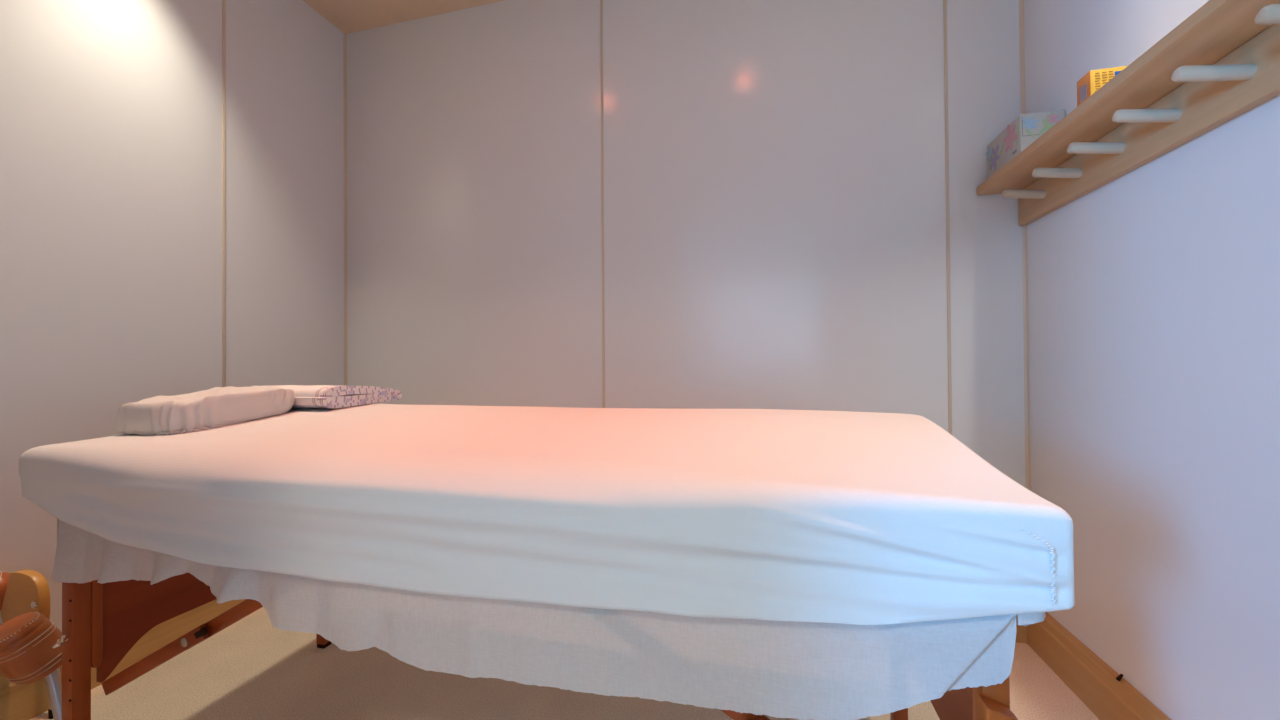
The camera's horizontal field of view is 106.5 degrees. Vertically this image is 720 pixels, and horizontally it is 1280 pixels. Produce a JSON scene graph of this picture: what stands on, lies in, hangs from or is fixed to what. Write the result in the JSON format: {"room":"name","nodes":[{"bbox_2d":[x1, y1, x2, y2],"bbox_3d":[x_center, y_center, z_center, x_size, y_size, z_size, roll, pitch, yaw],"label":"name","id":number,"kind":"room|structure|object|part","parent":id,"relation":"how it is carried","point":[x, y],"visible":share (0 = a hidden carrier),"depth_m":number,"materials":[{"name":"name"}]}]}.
{"room":"massage room","nodes":[
{"label":"massage room","id":0,"kind":"room"},
{"bbox_2d":[0,0,343,631],"bbox_3d":[-1.637,-0.294,1.261,0.100,2.432,1.950,-1,0,14],"label":"wall","id":1,"kind":"structure","parent":0,"point":[111,110],"depth_m":1.49,"materials":[{"name":"white paint"}]},
{"bbox_2d":[0,599,245,719],"bbox_3d":[-1.571,0.846,1.237,0.020,0.150,1.950,-1,0,14],"label":"baseboard","id":2,"kind":"structure","parent":1,"relation":"attached to","point":[17,701],"depth_m":1.42,"materials":[{"name":"brown wood"}]},
{"bbox_2d":[222,0,225,386],"bbox_3d":[-1.476,-0.351,1.695,0.003,2.312,0.010,-1,0,14],"label":"trim","id":3,"kind":"structure","parent":1,"relation":"attached to","point":[223,1],"depth_m":1.70,"materials":[{"name":"beige"}]},
{"bbox_2d":[303,0,503,33],"bbox_3d":[-0.702,-1.557,-0.072,3.900,0.060,4.300,-1,0,14],"label":"ceiling","id":4,"kind":"structure","parent":0,"point":[349,16],"depth_m":2.06,"materials":[{"name":"paint"}]},
{"bbox_2d":[30,607,1098,719],"bbox_3d":[-0.685,0.934,-0.093,3.900,0.060,4.300,-1,0,14],"label":"floor","id":5,"kind":"structure","parent":0,"point":[250,669],"depth_m":1.30,"materials":[{"name":"carpet"}]},
{"bbox_2d":[0,569,61,719],"bbox_3d":[-1.478,0.697,1.106,0.297,0.455,0.206,-1,-1,34],"label":"leather chair","id":6,"kind":"object","parent":5,"relation":"on","point":[28,636],"visible":0.85,"depth_m":1.09,"materials":[{"name":"brown leather"}]},
{"bbox_3d":[-1.521,0.603,1.181,0.148,0.160,0.020,-1,0,14],"label":"plate","id":7,"kind":"part","parent":6,"relation":"part of","materials":[{"name":"yellow wood"}]},
{"bbox_3d":[-1.360,0.793,1.114,0.107,0.236,0.021,-1,0,14],"label":"leg","id":8,"kind":"part","parent":6,"relation":"part of","materials":[{"name":"grey metal"}]},
{"bbox_3d":[-1.526,0.800,1.241,0.046,0.220,0.021,-1,0,14],"label":"leg","id":9,"kind":"part","parent":6,"relation":"part of","materials":[{"name":"grey metal"}]},
{"bbox_2d":[52,572,1017,719],"bbox_3d":[-0.303,0.548,1.060,1.770,0.725,0.653,-1,0,14],"label":"massage table","id":10,"kind":"object","parent":5,"relation":"on","point":[101,623],"visible":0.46,"depth_m":0.98,"materials":[{"name":"brown wood"}]},
{"bbox_3d":[-1.157,0.610,0.980,0.032,0.588,0.030,-1,0,14],"label":"leg","id":11,"kind":"part","parent":10,"relation":"part of","materials":[{"name":"red wood"}]},
{"bbox_3d":[-1.083,0.501,1.268,0.013,0.365,0.528,-1,0,14],"label":"panel","id":12,"kind":"part","parent":10,"relation":"part of","materials":[{"name":"red wood"}]},
{"bbox_3d":[-1.018,0.614,1.538,0.031,0.588,0.030,-1,0,14],"label":"leg","id":13,"kind":"part","parent":10,"relation":"part of","materials":[{"name":"red wood"}]},
{"bbox_2d":[19,403,1073,624],"bbox_3d":[-0.301,0.245,1.074,1.872,0.239,0.681,-1,0,14],"label":"fitted sheet","id":14,"kind":"object","parent":10,"relation":"on","point":[844,517],"visible":0.93,"depth_m":0.73,"materials":[{"name":"white fabric"}]},
{"bbox_2d":[116,385,294,434],"bbox_3d":[-1.094,0.122,1.226,0.229,0.102,0.304,-1,0,14],"label":"cushion","id":15,"kind":"object","parent":14,"relation":"on","point":[215,407],"visible":0.99,"depth_m":1.13,"materials":[{"name":"white fabric"}]},
{"bbox_2d":[273,385,401,407],"bbox_3d":[-0.966,0.107,1.464,0.343,0.065,0.253,-1,0,14],"label":"folded towel","id":16,"kind":"object","parent":14,"relation":"on","point":[306,396],"visible":0.79,"depth_m":1.37,"materials":[{"name":"white fabric"}]},
{"bbox_2d":[52,519,1045,719],"bbox_3d":[-0.282,0.386,1.056,1.756,0.215,0.682,-1,0,14],"label":"hanging undersheet","id":17,"kind":"object","parent":10,"relation":"hanging from","point":[800,670],"visible":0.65,"depth_m":0.68,"materials":[{"name":"white fabric"}]},
{"bbox_3d":[0.611,0.599,1.132,0.032,0.588,0.030,-1,0,14],"label":"leg","id":18,"kind":"part","parent":10,"relation":"part of","materials":[{"name":"red wood"}]},
{"bbox_3d":[0.507,0.478,0.865,0.013,0.350,0.550,-1,0,14],"label":"panel","id":19,"kind":"part","parent":10,"relation":"part of","materials":[{"name":"red wood"}]},
{"bbox_3d":[0.431,0.596,0.584,0.030,0.588,0.030,-1,0,14],"label":"leg","id":20,"kind":"part","parent":10,"relation":"part of","materials":[{"name":"red wood"}]},
{"bbox_2d":[347,0,1024,486],"bbox_3d":[-0.040,-0.300,1.919,2.882,2.432,0.100,-1,0,14],"label":"wall","id":21,"kind":"structure","parent":0,"point":[775,177],"depth_m":1.81,"materials":[{"name":"white paint"}]},
{"bbox_2d":[343,33,347,385],"bbox_3d":[-1.350,-0.348,2.189,0.010,2.312,0.010,-1,0,14],"label":"trim","id":22,"kind":"structure","parent":21,"relation":"attached to","point":[344,34],"depth_m":2.19,"materials":[{"name":"beige"}]},
{"bbox_2d":[600,0,604,407],"bbox_3d":[-0.147,-0.359,1.893,0.010,2.312,0.003,-1,0,14],"label":"trim","id":23,"kind":"structure","parent":21,"relation":"attached to","point":[601,1],"depth_m":1.89,"materials":[{"name":"beige"}]},
{"bbox_2d":[943,0,951,434],"bbox_3d":[1.032,-0.370,1.599,0.010,2.312,0.003,-1,0,14],"label":"trim","id":24,"kind":"structure","parent":21,"relation":"attached to","point":[944,1],"depth_m":1.60,"materials":[{"name":"beige"}]},
{"bbox_2d":[1015,625,1026,643],"bbox_3d":[-0.046,0.847,1.851,2.641,0.138,0.020,-1,0,14],"label":"baseboard","id":25,"kind":"structure","parent":21,"relation":"attached to","point":[1021,631],"depth_m":1.52,"materials":[{"name":"brown wood"}]},
{"bbox_2d":[1019,0,1030,490],"bbox_3d":[1.243,-0.372,1.542,0.010,2.312,0.010,-1,0,14],"label":"trim","id":26,"kind":"structure","parent":21,"relation":"attached to","point":[1021,2],"depth_m":1.54,"materials":[{"name":"beige"}]},
{"bbox_2d":[1024,0,1279,719],"bbox_3d":[1.062,-0.319,0.588,0.100,2.432,1.950,-1,0,14],"label":"wall","id":27,"kind":"structure","parent":0,"point":[1154,292],"depth_m":1.02,"materials":[{"name":"white paint"}]},
{"bbox_2d":[1027,612,1170,719],"bbox_3d":[1.011,0.822,0.593,0.021,0.151,1.950,-1,0,14],"label":"baseboard","id":28,"kind":"structure","parent":27,"relation":"attached to","point":[1105,692],"depth_m":1.24,"materials":[{"name":"brown wood"}]},
{"bbox_2d":[976,0,1279,225],"bbox_3d":[0.997,-0.506,0.833,0.140,0.138,1.493,-1,0,14],"label":"shelf","id":29,"kind":"object","parent":27,"relation":"attached to","point":[1222,62],"visible":1,"depth_m":0.95,"materials":[{"name":"brown wood"}]},
{"bbox_2d":[986,110,1064,178],"bbox_3d":[1.161,-0.637,1.448,0.109,0.131,0.210,-1,0,14],"label":"tissue box","id":30,"kind":"object","parent":29,"relation":"on","point":[1025,129],"visible":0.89,"depth_m":1.37,"materials":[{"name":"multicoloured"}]},
{"bbox_2d":[986,146,991,159],"bbox_3d":[1.128,-0.670,1.543,0.002,0.049,0.042,-1,0,14],"label":"flower","id":31,"kind":"object","parent":30,"relation":"on","point":[989,148],"depth_m":1.54,"materials":[{"name":"blue paper"}]},
{"bbox_2d":[989,145,998,169],"bbox_3d":[1.122,-0.637,1.514,0.001,0.077,0.072,-1,0,14],"label":"flower","id":32,"kind":"object","parent":30,"relation":"on","point":[993,149],"depth_m":1.51,"materials":[{"name":"purple paper"}]},
{"bbox_2d":[1003,125,1017,151],"bbox_3d":[1.096,-0.660,1.413,0.001,0.085,0.082,-1,0,14],"label":"flower","id":33,"kind":"object","parent":30,"relation":"on","point":[1010,134],"depth_m":1.41,"materials":[{"name":"pink paper"}]},
{"bbox_2d":[1022,116,1039,132],"bbox_3d":[1.108,-0.669,1.354,0.043,0.047,0.001,-1,0,14],"label":"flower","id":34,"kind":"object","parent":30,"relation":"on","point":[1030,124],"depth_m":1.35,"materials":[{"name":"blue paper"}]},
{"bbox_2d":[1045,113,1058,124],"bbox_3d":[1.156,-0.678,1.342,0.035,0.032,0.002,-1,0,14],"label":"flower","id":35,"kind":"object","parent":30,"relation":"on","point":[1050,118],"depth_m":1.34,"materials":[{"name":"pink paper"}]},
{"bbox_2d":[1077,66,1126,106],"bbox_3d":[1.064,-0.610,1.073,0.114,0.072,0.047,-1,0,14],"label":"carton","id":36,"kind":"object","parent":29,"relation":"on","point":[1093,80],"visible":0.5,"depth_m":1.06,"materials":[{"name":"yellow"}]}
]}

